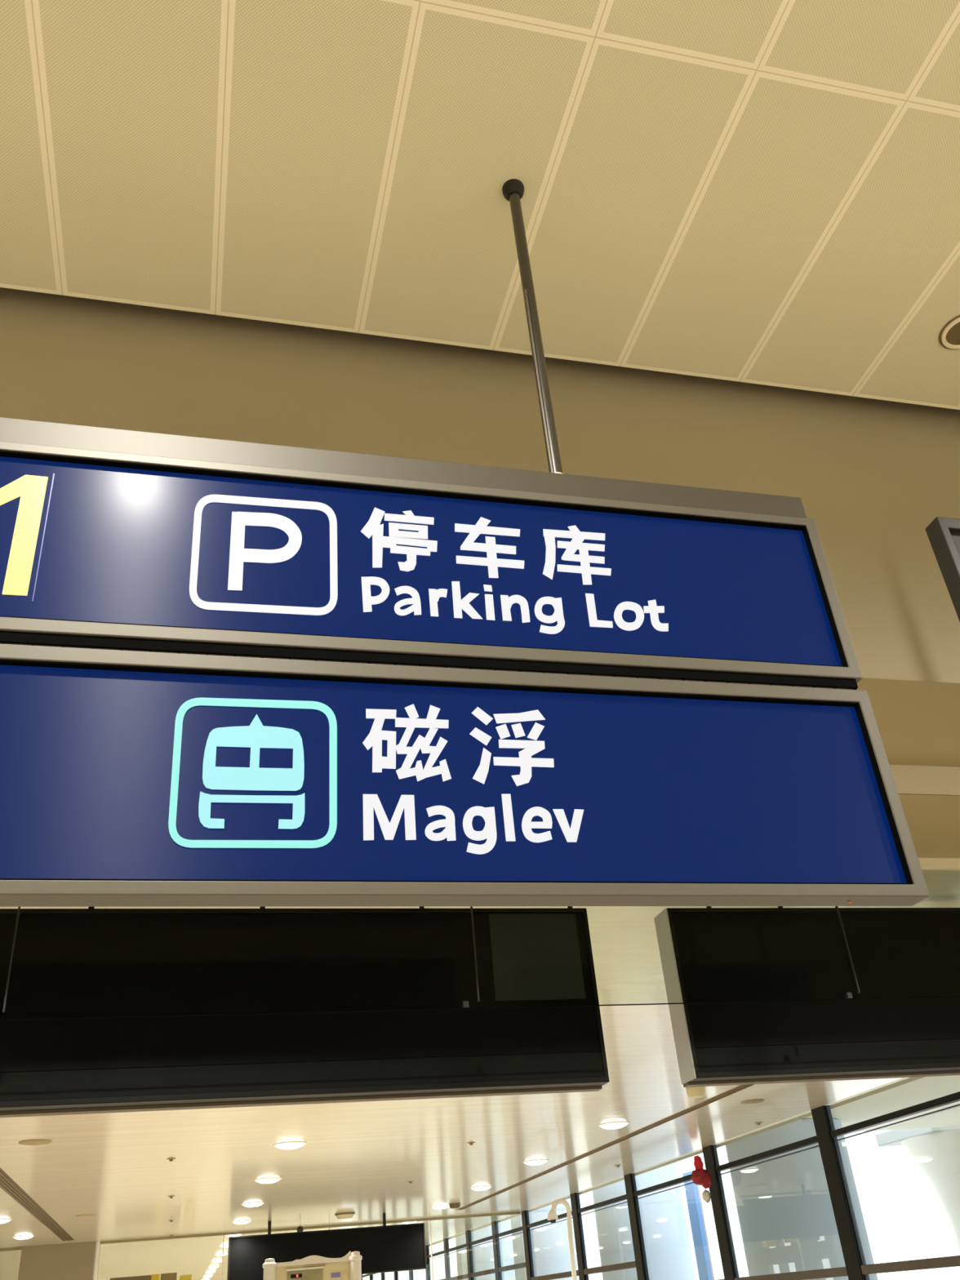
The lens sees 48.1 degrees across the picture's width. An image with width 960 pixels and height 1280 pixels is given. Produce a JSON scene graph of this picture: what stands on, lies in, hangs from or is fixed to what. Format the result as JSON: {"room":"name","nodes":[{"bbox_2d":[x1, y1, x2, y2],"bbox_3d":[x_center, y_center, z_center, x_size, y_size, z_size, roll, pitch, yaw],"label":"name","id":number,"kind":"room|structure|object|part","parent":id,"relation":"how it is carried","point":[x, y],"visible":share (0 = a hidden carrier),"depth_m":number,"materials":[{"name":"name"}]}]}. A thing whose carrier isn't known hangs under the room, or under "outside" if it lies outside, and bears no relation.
{"room":"airport terminal","nodes":[
{"label":"airport terminal","id":0,"kind":"room"},
{"bbox_2d":[17,1241,96,1279],"bbox_3d":[-9.142,14.817,22.817,1.510,3.468,0.420,3,-33,-14],"label":"wall panel","id":1,"kind":"object","parent":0,"point":[67,1261],"visible":1,"depth_m":23.38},
{"bbox_2d":[109,1275,151,1279],"bbox_3d":[-8.641,15.992,26.561,0.989,0.450,0.300,3,-33,-14],"label":"fascia","id":2,"kind":"object","parent":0,"point":[145,1277],"visible":1,"depth_m":26.56,"materials":[{"name":"brown"}]},
{"bbox_2d":[151,1274,159,1279],"bbox_3d":[-7.947,15.774,26.288,0.191,0.450,0.300,3,-33,-14],"label":"shop sign","id":3,"kind":"object","parent":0,"point":[154,1277],"visible":1,"depth_m":26.25,"materials":[{"name":"yellow"}]},
{"bbox_2d":[160,1272,177,1279],"bbox_3d":[-7.764,16.037,26.783,0.391,0.450,0.300,3,-33,-14],"label":"fascia","id":4,"kind":"object","parent":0,"point":[171,1276],"visible":1,"depth_m":26.74,"materials":[{"name":"brown"}]},
{"bbox_2d":[179,1274,191,1279],"bbox_3d":[-7.242,15.871,26.428,0.290,0.450,0.300,3,-33,-14],"label":"shop sign","id":5,"kind":"object","parent":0,"point":[188,1277],"visible":1,"depth_m":26.39,"materials":[{"name":"yellow"}]},
{"bbox_2d":[0,0,959,409],"bbox_3d":[0.562,-4.852,-0.859,16.107,0.035,13.215,3,-33,-14],"label":"ceiling","id":6,"kind":"structure","parent":0,"point":[758,192],"depth_m":4.02,"materials":[{"name":"tile"}]},
{"bbox_2d":[502,178,562,473],"bbox_3d":[0.185,-1.087,3.706,0.084,1.495,0.084,3,-33,-14],"label":"rod","id":7,"kind":"object","parent":6,"relation":"hanging from","point":[513,189],"visible":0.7,"depth_m":3.68,"materials":[{"name":"grey metal"}]},
{"bbox_2d":[0,417,862,683],"bbox_3d":[-0.532,-0.223,2.924,3.246,0.676,0.190,3,-33,-14],"label":"box sign","id":8,"kind":"object","parent":7,"relation":"hanging from","point":[104,531],"visible":1,"depth_m":2.93,"materials":[{"name":"metal"}]},
{"bbox_3d":[-0.561,-0.462,3.081,3.237,0.100,0.172,3,-33,-14],"label":"rail","id":9,"kind":"part","parent":8,"relation":"part of","materials":[{"name":"metal"}]},
{"bbox_2d":[0,631,929,906],"bbox_3d":[-0.479,0.335,2.579,3.247,0.640,0.190,3,-33,-14],"label":"box sign","id":10,"kind":"object","parent":8,"relation":"attached to","point":[135,772],"visible":1,"depth_m":2.59,"materials":[{"name":"metal"}]},
{"bbox_3d":[-0.507,0.062,2.681,3.210,0.008,0.058,3,-33,-14],"label":"perforated rail","id":11,"kind":"part","parent":10,"relation":"part of","materials":[{"name":"metal"}]},
{"bbox_2d":[924,516,959,622],"bbox_3d":[2.604,-0.432,3.883,2.342,2.800,0.068,3,-33,-14],"label":"sign","id":12,"kind":"object","parent":6,"relation":"hanging from","point":[943,533],"visible":1,"depth_m":3.46,"materials":[{"name":"grey metal"}]},
{"bbox_3d":[2.666,0.223,3.473,2.281,1.189,0.020,3,-33,-14],"label":"panel","id":13,"kind":"part","parent":12,"relation":"part of","materials":[{"name":"black metal"}]},
{"bbox_2d":[938,315,959,350],"bbox_3d":[2.210,-1.406,4.903,0.224,0.015,0.224,3,-33,-14],"label":"recessed light","id":14,"kind":"object","parent":6,"relation":"in","point":[949,335],"visible":1,"depth_m":4.92,"materials":[{"name":"brown"}]},
{"bbox_2d":[0,287,959,682],"bbox_3d":[-0.989,-0.876,4.433,16.107,2.148,0.120,3,-33,-14],"label":"wall","id":15,"kind":"structure","parent":0,"point":[872,475],"depth_m":4.72,"materials":[{"name":"paint"}]},
{"bbox_2d":[856,676,959,767],"bbox_3d":[-0.982,0.211,4.137,16.107,0.004,0.780,3,-33,-14],"label":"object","id":16,"kind":"structure","parent":15,"relation":"attached to","point":[917,721],"depth_m":4.80,"materials":[{"name":"paint"}]},
{"bbox_2d":[0,870,959,1279],"bbox_3d":[-7.939,16.067,28.361,16.107,0.040,57.010,3,-33,-14],"label":"ceiling","id":17,"kind":"structure","parent":0,"point":[361,1158],"depth_m":14.24,"materials":[{"name":"beige metal"}]},
{"bbox_2d":[0,1218,11,1223],"bbox_3d":[-8.149,9.858,18.211,0.408,0.054,0.408,3,-33,-14],"label":"recessed light","id":18,"kind":"object","parent":17,"relation":"in","point":[2,1220],"visible":1,"depth_m":18.15,"materials":[{"name":"white plastic"}]},
{"bbox_2d":[12,1235,34,1239],"bbox_3d":[-9.011,11.799,21.216,0.408,0.054,0.408,3,-33,-14],"label":"recessed light","id":19,"kind":"object","parent":17,"relation":"in","point":[24,1237],"visible":1,"depth_m":21.12,"materials":[{"name":"white"}]},
{"bbox_2d":[18,1139,52,1145],"bbox_3d":[-4.776,5.401,11.550,0.340,0.019,0.340,3,-33,-14],"label":"ceiling speaker","id":20,"kind":"object","parent":17,"relation":"attached to","point":[28,1142],"visible":1,"depth_m":11.49,"materials":[{"name":"paint"}]},
{"bbox_2d":[0,1168,74,1240],"bbox_3d":[-6.823,8.429,16.140,0.230,0.014,16.450,3,-33,-14],"label":"ceiling vent","id":21,"kind":"object","parent":17,"relation":"in","point":[7,1184],"visible":1,"depth_m":16.61,"materials":[{"name":"brown"}]},
{"bbox_2d":[75,1213,95,1217],"bbox_3d":[-6.842,9.987,18.649,0.340,0.019,0.340,3,-33,-14],"label":"ceiling speaker","id":22,"kind":"object","parent":17,"relation":"attached to","point":[85,1215],"visible":1,"depth_m":18.57,"materials":[{"name":"paint"}]},
{"bbox_2d":[210,1260,222,1262],"bbox_3d":[-8.368,19.810,34.250,0.408,0.054,0.408,3,-33,-14],"label":"recessed light","id":23,"kind":"object","parent":17,"relation":"in","point":[215,1261],"visible":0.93,"depth_m":34.15,"materials":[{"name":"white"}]},
{"bbox_2d":[214,1253,228,1256],"bbox_3d":[-7.507,17.869,31.245,0.408,0.054,0.408,3,-33,-14],"label":"recessed light","id":24,"kind":"object","parent":17,"relation":"in","point":[224,1254],"visible":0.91,"depth_m":31.15,"materials":[{"name":"white"}]},
{"bbox_2d":[224,1234,241,1237],"bbox_3d":[-5.783,13.988,25.234,0.408,0.054,0.408,3,-33,-14],"label":"recessed light","id":25,"kind":"object","parent":17,"relation":"in","point":[233,1235],"visible":0.62,"depth_m":25.13,"materials":[{"name":"white"}]},
{"bbox_2d":[232,1220,251,1224],"bbox_3d":[-4.922,12.047,22.228,0.408,0.054,0.408,3,-33,-14],"label":"recessed light","id":26,"kind":"object","parent":17,"relation":"in","point":[238,1222],"visible":1,"depth_m":22.13,"materials":[{"name":"white plastic"}]},
{"bbox_2d":[241,1202,264,1207],"bbox_3d":[-4.060,10.106,19.223,0.408,0.054,0.408,3,-33,-14],"label":"recessed light","id":27,"kind":"object","parent":17,"relation":"in","point":[249,1204],"visible":1,"depth_m":19.12,"materials":[{"name":"white plastic"}]},
{"bbox_2d":[254,1177,281,1183],"bbox_3d":[-3.199,8.165,16.217,0.408,0.054,0.408,3,-33,-14],"label":"recessed light","id":28,"kind":"object","parent":17,"relation":"in","point":[264,1180],"visible":1,"depth_m":16.12,"materials":[{"name":"white"}]},
{"bbox_2d":[273,1141,306,1149],"bbox_3d":[-2.337,6.224,13.212,0.408,0.054,0.408,3,-33,-14],"label":"recessed light","id":29,"kind":"object","parent":17,"relation":"in","point":[294,1144],"visible":1,"depth_m":13.12,"materials":[{"name":"white"}]},
{"bbox_2d":[296,1214,303,1233],"bbox_3d":[-3.661,11.886,21.886,0.140,0.340,0.140,3,-33,-14],"label":"dome camera","id":30,"kind":"object","parent":17,"relation":"attached to","point":[300,1229],"visible":1,"depth_m":21.80,"materials":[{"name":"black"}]},
{"bbox_2d":[0,906,609,1117],"bbox_3d":[-1.564,1.712,5.154,4.442,0.987,0.182,3,-33,-14],"label":"display board","id":31,"kind":"object","parent":17,"relation":"hanging from","point":[91,962],"visible":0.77,"depth_m":5.21,"materials":[{"name":"black"}]},
{"bbox_3d":[-1.539,2.154,4.945,4.436,0.015,0.069,3,-33,-14],"label":"plate","id":32,"kind":"part","parent":31,"relation":"part of","materials":[{"name":"brown"}]},
{"bbox_3d":[0.296,1.653,5.625,0.483,0.448,0.002,3,-33,-14],"label":"blank panel","id":33,"kind":"part","parent":31,"relation":"part of","materials":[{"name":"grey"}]},
{"bbox_2d":[226,1213,426,1279],"bbox_3d":[-3.216,12.857,22.788,4.130,1.110,0.250,3,-33,-14],"label":"display board","id":34,"kind":"object","parent":17,"relation":"hanging from","point":[385,1248],"visible":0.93,"depth_m":22.74,"materials":[{"name":"black plastic"}]},
{"bbox_2d":[334,1212,355,1218],"bbox_3d":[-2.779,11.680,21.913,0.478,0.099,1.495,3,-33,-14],"label":"smoke detector","id":35,"kind":"object","parent":17,"relation":"attached to","point":[346,1215],"visible":1,"depth_m":21.81,"materials":[{"name":"brown plastic"}]},
{"bbox_2d":[402,1221,416,1223],"bbox_3d":[-1.701,14.095,26.017,0.408,0.054,0.408,3,-33,-14],"label":"recessed light","id":36,"kind":"object","parent":17,"relation":"in","point":[413,1221],"visible":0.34,"depth_m":25.93,"materials":[{"name":"white"}]},
{"bbox_2d":[431,1204,449,1209],"bbox_3d":[-0.839,12.154,23.011,0.408,0.054,0.408,3,-33,-14],"label":"recessed light","id":37,"kind":"object","parent":17,"relation":"in","point":[437,1207],"visible":0.96,"depth_m":22.91,"materials":[{"name":"white plastic"}]},
{"bbox_2d":[448,1202,460,1208],"bbox_3d":[-0.527,11.917,22.642,0.240,0.089,0.240,3,-33,-14],"label":"smoke detector","id":38,"kind":"object","parent":17,"relation":"attached to","point":[453,1206],"visible":1,"depth_m":22.57,"materials":[{"name":"brown plastic"}]},
{"bbox_2d":[470,1186,492,1191],"bbox_3d":[0.022,10.213,20.006,0.408,0.054,0.408,3,-33,-14],"label":"recessed light","id":39,"kind":"object","parent":17,"relation":"in","point":[478,1188],"visible":1,"depth_m":19.91,"materials":[{"name":"white"}]},
{"bbox_2d":[523,1159,548,1165],"bbox_3d":[0.884,8.272,17.000,0.408,0.054,0.408,3,-33,-14],"label":"recessed light","id":40,"kind":"object","parent":17,"relation":"in","point":[532,1162],"visible":1,"depth_m":16.90,"materials":[{"name":"white"}]},
{"bbox_2d":[457,1084,755,1209],"bbox_3d":[1.714,7.904,16.570,0.140,0.014,18.600,3,-33,-14],"label":"ceiling vent","id":41,"kind":"object","parent":17,"relation":"in","point":[740,1087],"visible":0.64,"depth_m":15.24,"materials":[{"name":"brown"}]},
{"bbox_2d":[598,1121,629,1128],"bbox_3d":[1.745,6.331,13.995,0.408,0.054,0.408,3,-33,-14],"label":"recessed light","id":42,"kind":"object","parent":17,"relation":"in","point":[615,1125],"visible":1,"depth_m":13.90,"materials":[{"name":"white"}]},
{"bbox_2d":[684,1086,705,1098],"bbox_3d":[2.371,4.958,11.804,0.230,0.124,0.230,3,-33,-14],"label":"smoke detector","id":43,"kind":"object","parent":17,"relation":"attached to","point":[697,1091],"visible":0.82,"depth_m":11.73,"materials":[{"name":"beige plastic"}]},
{"bbox_2d":[740,1098,764,1103],"bbox_3d":[3.351,5.675,13.213,0.300,0.014,0.300,3,-33,-14],"label":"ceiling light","id":44,"kind":"object","parent":17,"relation":"attached to","point":[756,1100],"visible":1,"depth_m":13.15,"materials":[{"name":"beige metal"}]},
{"bbox_2d":[653,906,959,1087],"bbox_3d":[2.923,1.985,6.265,3.896,0.987,0.182,3,-33,-14],"label":"display board","id":45,"kind":"object","parent":17,"relation":"hanging from","point":[708,954],"visible":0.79,"depth_m":5.89,"materials":[{"name":"black"}]},
{"bbox_3d":[2.952,2.427,6.057,3.882,0.015,0.069,3,-33,-14],"label":"plate","id":46,"kind":"part","parent":45,"relation":"part of","materials":[{"name":"brown"}]},
{"bbox_2d":[918,857,959,871],"bbox_3d":[-1.261,0.977,5.078,16.107,0.152,0.054,3,-33,-14],"label":"trim","id":47,"kind":"structure","parent":17,"relation":"attached to","point":[926,864],"depth_m":5.97,"materials":[{"name":"beige"}]},
{"bbox_2d":[2,906,478,1020],"bbox_3d":[-1.031,1.354,4.915,2.050,0.692,0.024,3,-33,-14],"label":"barrier panel","id":48,"kind":"object","parent":47,"relation":"hanging from","point":[465,1003],"visible":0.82,"depth_m":4.68,"materials":[{"name":"grey"}]},
{"bbox_2d":[470,906,859,1008],"bbox_3d":[0.933,1.474,5.401,1.996,0.692,0.024,3,-33,-14],"label":"barrier panel","id":49,"kind":"object","parent":47,"relation":"hanging from","point":[848,996],"visible":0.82,"depth_m":5.17,"materials":[{"name":"grey"}]},
{"bbox_2d":[835,906,959,999],"bbox_3d":[2.870,1.591,5.881,1.998,0.692,0.024,3,-33,-14],"label":"barrier panel","id":50,"kind":"object","parent":47,"relation":"hanging from","point":[836,907],"visible":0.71,"depth_m":5.56,"materials":[{"name":"grey"}]},
{"bbox_2d":[889,764,959,795],"bbox_3d":[-1.081,0.464,4.479,16.107,0.252,0.089,3,-33,-14],"label":"trim","id":51,"kind":"structure","parent":0,"point":[908,779],"depth_m":5.22,"materials":[{"name":"paint"}]},
{"bbox_2d":[898,793,959,857],"bbox_3d":[-1.157,0.765,4.709,16.107,0.004,0.819,3,-33,-14],"label":"wall","id":52,"kind":"structure","parent":51,"relation":"attached to","point":[933,820],"depth_m":5.51,"materials":[{"name":"paint"}]},
{"bbox_3d":[-5.869,15.056,20.246,16.707,0.150,72.300,3,-33,-14],"label":"floor","id":53,"kind":"structure","parent":0,"visible":0},
{"bbox_2d":[0,1247,22,1256],"bbox_3d":[-10.895,14.676,22.326,2.118,3.468,0.050,3,-33,-14],"label":"window","id":54,"kind":"structure","parent":53,"relation":"on","point":[14,1248],"depth_m":23.40,"materials":[{"name":"metal"}]},
{"bbox_3d":[-11.029,13.226,23.224,2.118,0.048,0.050,3,-33,-14],"label":"head rail","id":55,"kind":"part","parent":54,"relation":"part of","materials":[{"name":"metal"}]},
{"bbox_2d":[92,1241,100,1279],"bbox_3d":[-8.317,14.786,22.890,0.087,3.468,0.087,3,-33,-14],"label":"trim","id":56,"kind":"structure","parent":53,"relation":"on","point":[97,1244],"depth_m":23.57,"materials":[{"name":"white"}]},
{"bbox_2d":[96,1232,222,1279],"bbox_3d":[-7.009,14.911,23.288,2.658,3.468,0.050,3,-33,-14],"label":"window","id":57,"kind":"structure","parent":53,"relation":"on","point":[220,1233],"depth_m":24.12,"materials":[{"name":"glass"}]},
{"bbox_3d":[-7.143,13.462,24.185,2.658,0.048,0.050,3,-33,-14],"label":"head rail","id":58,"kind":"part","parent":57,"relation":"part of","materials":[{"name":"metal"}]},
{"bbox_2d":[221,1225,328,1279],"bbox_3d":[-4.557,15.060,23.895,2.398,3.468,0.050,3,-33,-14],"label":"window","id":59,"kind":"structure","parent":53,"relation":"on","point":[322,1226],"depth_m":24.69,"materials":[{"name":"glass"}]},
{"bbox_3d":[-4.691,13.611,24.792,2.398,0.048,0.050,3,-33,-14],"label":"head rail","id":60,"kind":"part","parent":59,"relation":"part of","materials":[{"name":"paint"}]},
{"bbox_2d":[262,1251,362,1279],"bbox_3d":[-2.410,10.117,15.244,1.430,2.430,0.900,3,-33,-14],"label":"kiosk","id":61,"kind":"object","parent":53,"relation":"on","point":[348,1267],"visible":1,"depth_m":15.51,"materials":[{"name":"beige plastic"}]},
{"bbox_3d":[-2.924,9.902,14.807,0.200,2.415,0.200,3,-33,-14],"label":"corner post","id":62,"kind":"part","parent":61,"relation":"part of","materials":[{"name":"white plastic"}]},
{"bbox_3d":[-2.489,9.381,15.283,0.510,0.730,0.014,3,-33,-14],"label":"picture panel","id":63,"kind":"part","parent":61,"relation":"part of","materials":[{"name":"beige"}]},
{"bbox_3d":[-1.732,9.973,15.103,0.200,2.420,0.200,3,-33,-14],"label":"corner post","id":64,"kind":"part","parent":61,"relation":"part of","materials":[{"name":"white plastic"}]},
{"bbox_2d":[361,1273,373,1279],"bbox_3d":[-4.869,29.093,46.512,0.120,3.470,3.098,3,-33,-14],"label":"window","id":65,"kind":"structure","parent":53,"relation":"on","point":[368,1274],"depth_m":46.52,"materials":[{"name":"black"}]},
{"bbox_2d":[370,1272,384,1279],"bbox_3d":[-4.144,27.458,43.980,0.120,3.470,3.098,3,-33,-14],"label":"window","id":66,"kind":"structure","parent":53,"relation":"on","point":[382,1273],"depth_m":43.42,"materials":[{"name":"black"}]},
{"bbox_2d":[328,1217,429,1229],"bbox_3d":[-2.232,15.201,24.470,2.398,3.468,0.050,3,-33,-14],"label":"window","id":67,"kind":"structure","parent":53,"relation":"on","point":[425,1219],"depth_m":25.33,"materials":[{"name":"metal"}]},
{"bbox_2d":[394,1271,398,1279],"bbox_3d":[-3.418,25.823,41.448,0.120,3.470,3.098,3,-33,-14],"label":"window","id":68,"kind":"structure","parent":53,"relation":"on","point":[396,1276],"depth_m":40.76,"materials":[{"name":"black"}]},
{"bbox_2d":[408,1270,413,1279],"bbox_3d":[-2.692,24.188,38.916,0.120,3.470,3.098,3,-33,-14],"label":"window","id":69,"kind":"structure","parent":53,"relation":"on","point":[411,1272],"depth_m":38.20,"materials":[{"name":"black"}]},
{"bbox_2d":[425,1244,431,1279],"bbox_3d":[-1.966,22.553,36.385,0.120,3.470,3.098,3,-33,-14],"label":"window","id":70,"kind":"structure","parent":53,"relation":"on","point":[427,1246],"depth_m":35.77,"materials":[{"name":"black"}]},
{"bbox_2d":[426,1237,450,1279],"bbox_3d":[-1.240,20.918,33.853,0.120,3.470,3.098,3,-33,-14],"label":"window","id":71,"kind":"structure","parent":53,"relation":"on","point":[446,1242],"depth_m":33.36,"materials":[{"name":"black"}]},
{"bbox_2d":[446,1230,474,1279],"bbox_3d":[-0.514,19.283,31.321,0.120,3.470,3.098,3,-33,-14],"label":"window","id":72,"kind":"structure","parent":53,"relation":"on","point":[468,1233],"depth_m":30.88,"materials":[{"name":"black"}]},
{"bbox_2d":[429,1211,520,1279],"bbox_3d":[0.025,15.338,25.029,2.255,3.468,0.050,3,-33,-14],"label":"window","id":73,"kind":"structure","parent":53,"relation":"on","point":[516,1212],"depth_m":25.81,"materials":[{"name":"metal"}]},
{"bbox_3d":[-0.109,13.889,25.926,2.255,0.048,0.050,3,-33,-14],"label":"head rail","id":74,"kind":"part","parent":73,"relation":"part of","materials":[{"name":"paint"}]},
{"bbox_2d":[469,1220,502,1279],"bbox_3d":[0.211,17.648,28.789,0.120,3.470,3.098,3,-33,-14],"label":"window","id":75,"kind":"structure","parent":53,"relation":"on","point":[495,1241],"depth_m":28.34,"materials":[{"name":"black metal"}]},
{"bbox_2d":[495,1209,534,1279],"bbox_3d":[0.925,16.040,26.298,0.120,3.470,2.998,3,-33,-14],"label":"window","id":76,"kind":"structure","parent":53,"relation":"on","point":[528,1264],"depth_m":25.86,"materials":[{"name":"black metal"}]},
{"bbox_2d":[510,1192,588,1279],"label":"window","id":77,"kind":"structure","parent":53,"relation":"on","point":[575,1197],"depth_m":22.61,"materials":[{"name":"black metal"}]},
{"bbox_2d":[547,1198,577,1279],"bbox_3d":[1.501,11.236,18.275,0.447,3.103,0.190,3,-33,-14],"label":"pole","id":78,"kind":"object","parent":53,"relation":"on","point":[552,1216],"visible":1,"depth_m":18.84,"materials":[{"name":"white metal"}]},
{"bbox_2d":[577,1173,648,1279],"bbox_3d":[2.594,12.282,20.479,0.120,3.470,3.348,3,-33,-14],"label":"window","id":79,"kind":"structure","parent":53,"relation":"on","point":[640,1263],"depth_m":19.84,"materials":[{"name":"black metal"}]},
{"bbox_2d":[633,1144,739,1279],"bbox_3d":[3.415,10.431,17.613,0.120,3.470,3.668,3,-33,-14],"label":"window","id":80,"kind":"structure","parent":53,"relation":"on","point":[726,1249],"depth_m":16.69,"materials":[{"name":"black"}]},
{"bbox_2d":[690,1155,711,1189],"bbox_3d":[3.450,8.357,16.878,0.317,0.490,0.269,-13,-32,12],"label":"ribbon","id":81,"kind":"object","parent":80,"relation":"attached to","point":[700,1176],"visible":1,"depth_m":16.80,"materials":[{"name":"red fabric"}]},
{"bbox_2d":[702,1189,711,1203],"bbox_3d":[3.543,8.700,16.816,0.125,0.195,0.128,3,-33,-14],"label":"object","id":82,"kind":"object","parent":80,"relation":"attached to","point":[705,1194],"visible":1,"depth_m":16.79,"materials":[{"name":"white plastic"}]},
{"bbox_2d":[828,1087,959,1274],"bbox_3d":[5.113,6.607,11.691,0.120,3.470,3.628,3,-33,-14],"label":"window","id":83,"kind":"structure","parent":53,"relation":"on","point":[947,1261],"depth_m":12.41,"materials":[{"name":"black metal"}]},
{"bbox_3d":[7.918,-0.766,2.520,0.250,5.900,19.600,3,-33,-14],"label":"wall","id":84,"kind":"structure","parent":0,"visible":0},
{"bbox_2d":[427,1076,924,1246],"bbox_3d":[-0.499,17.573,32.343,0.200,0.500,52.400,3,-33,-14],"label":"trim","id":85,"kind":"structure","parent":84,"relation":"attached to","point":[904,1080],"depth_m":16.45,"materials":[{"name":"paint"}]},
{"label":"outside","id":86,"kind":"structure","parent":0,"visible":0},
{"bbox_3d":[7.659,18.298,27.112,150.000,0.240,180.000,3,-33,-14],"label":"ground","id":87,"kind":"structure","parent":86,"visible":0},
{"bbox_2d":[455,1218,515,1279],"bbox_3d":[0.288,21.282,35.316,2.000,4.450,2.000,3,-33,-14],"label":"column","id":88,"kind":"structure","parent":87,"relation":"on","point":[483,1254],"depth_m":35.12,"materials":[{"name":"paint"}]},
{"bbox_2d":[592,1161,695,1279],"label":"window","id":89,"kind":"structure","parent":87,"relation":"on","point":[668,1250],"depth_m":23.23,"materials":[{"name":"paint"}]},
{"bbox_2d":[682,1170,714,1279],"bbox_3d":[4.259,11.994,20.149,0.130,3.650,0.430,3,-33,-14],"label":"pylon sign","id":90,"kind":"object","parent":87,"relation":"on","point":[700,1237],"visible":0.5,"depth_m":20.50,"materials":[{"name":"blue"}]},
{"bbox_3d":[4.300,12.018,20.146,0.049,3.600,0.370,3,-33,-14],"label":"plate","id":91,"kind":"part","parent":90,"relation":"part of","materials":[{"name":"white plastic"}]},
{"bbox_2d":[715,1105,878,1279],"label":"window","id":92,"kind":"structure","parent":87,"relation":"on","point":[787,1220],"depth_m":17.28,"materials":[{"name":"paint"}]},
{"bbox_3d":[4.120,7.266,15.618,0.012,0.310,3.254,3,-33,-14],"label":"pane","id":93,"kind":"part","parent":92,"relation":"part of","materials":[{"name":"clear glass"}]},
{"bbox_2d":[802,1075,959,1132],"bbox_3d":[17.927,4.957,15.162,25.400,0.300,17.600,3,-33,-14],"label":"wall","id":94,"kind":"structure","parent":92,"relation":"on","point":[925,1089],"depth_m":17.17,"materials":[{"name":"white paint"}]},
{"bbox_2d":[875,1125,959,1254],"bbox_3d":[10.383,11.527,20.787,3.550,4.150,2.550,3,-33,-14],"label":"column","id":95,"kind":"structure","parent":87,"relation":"on","point":[935,1151],"depth_m":20.88,"materials":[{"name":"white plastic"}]}
]}

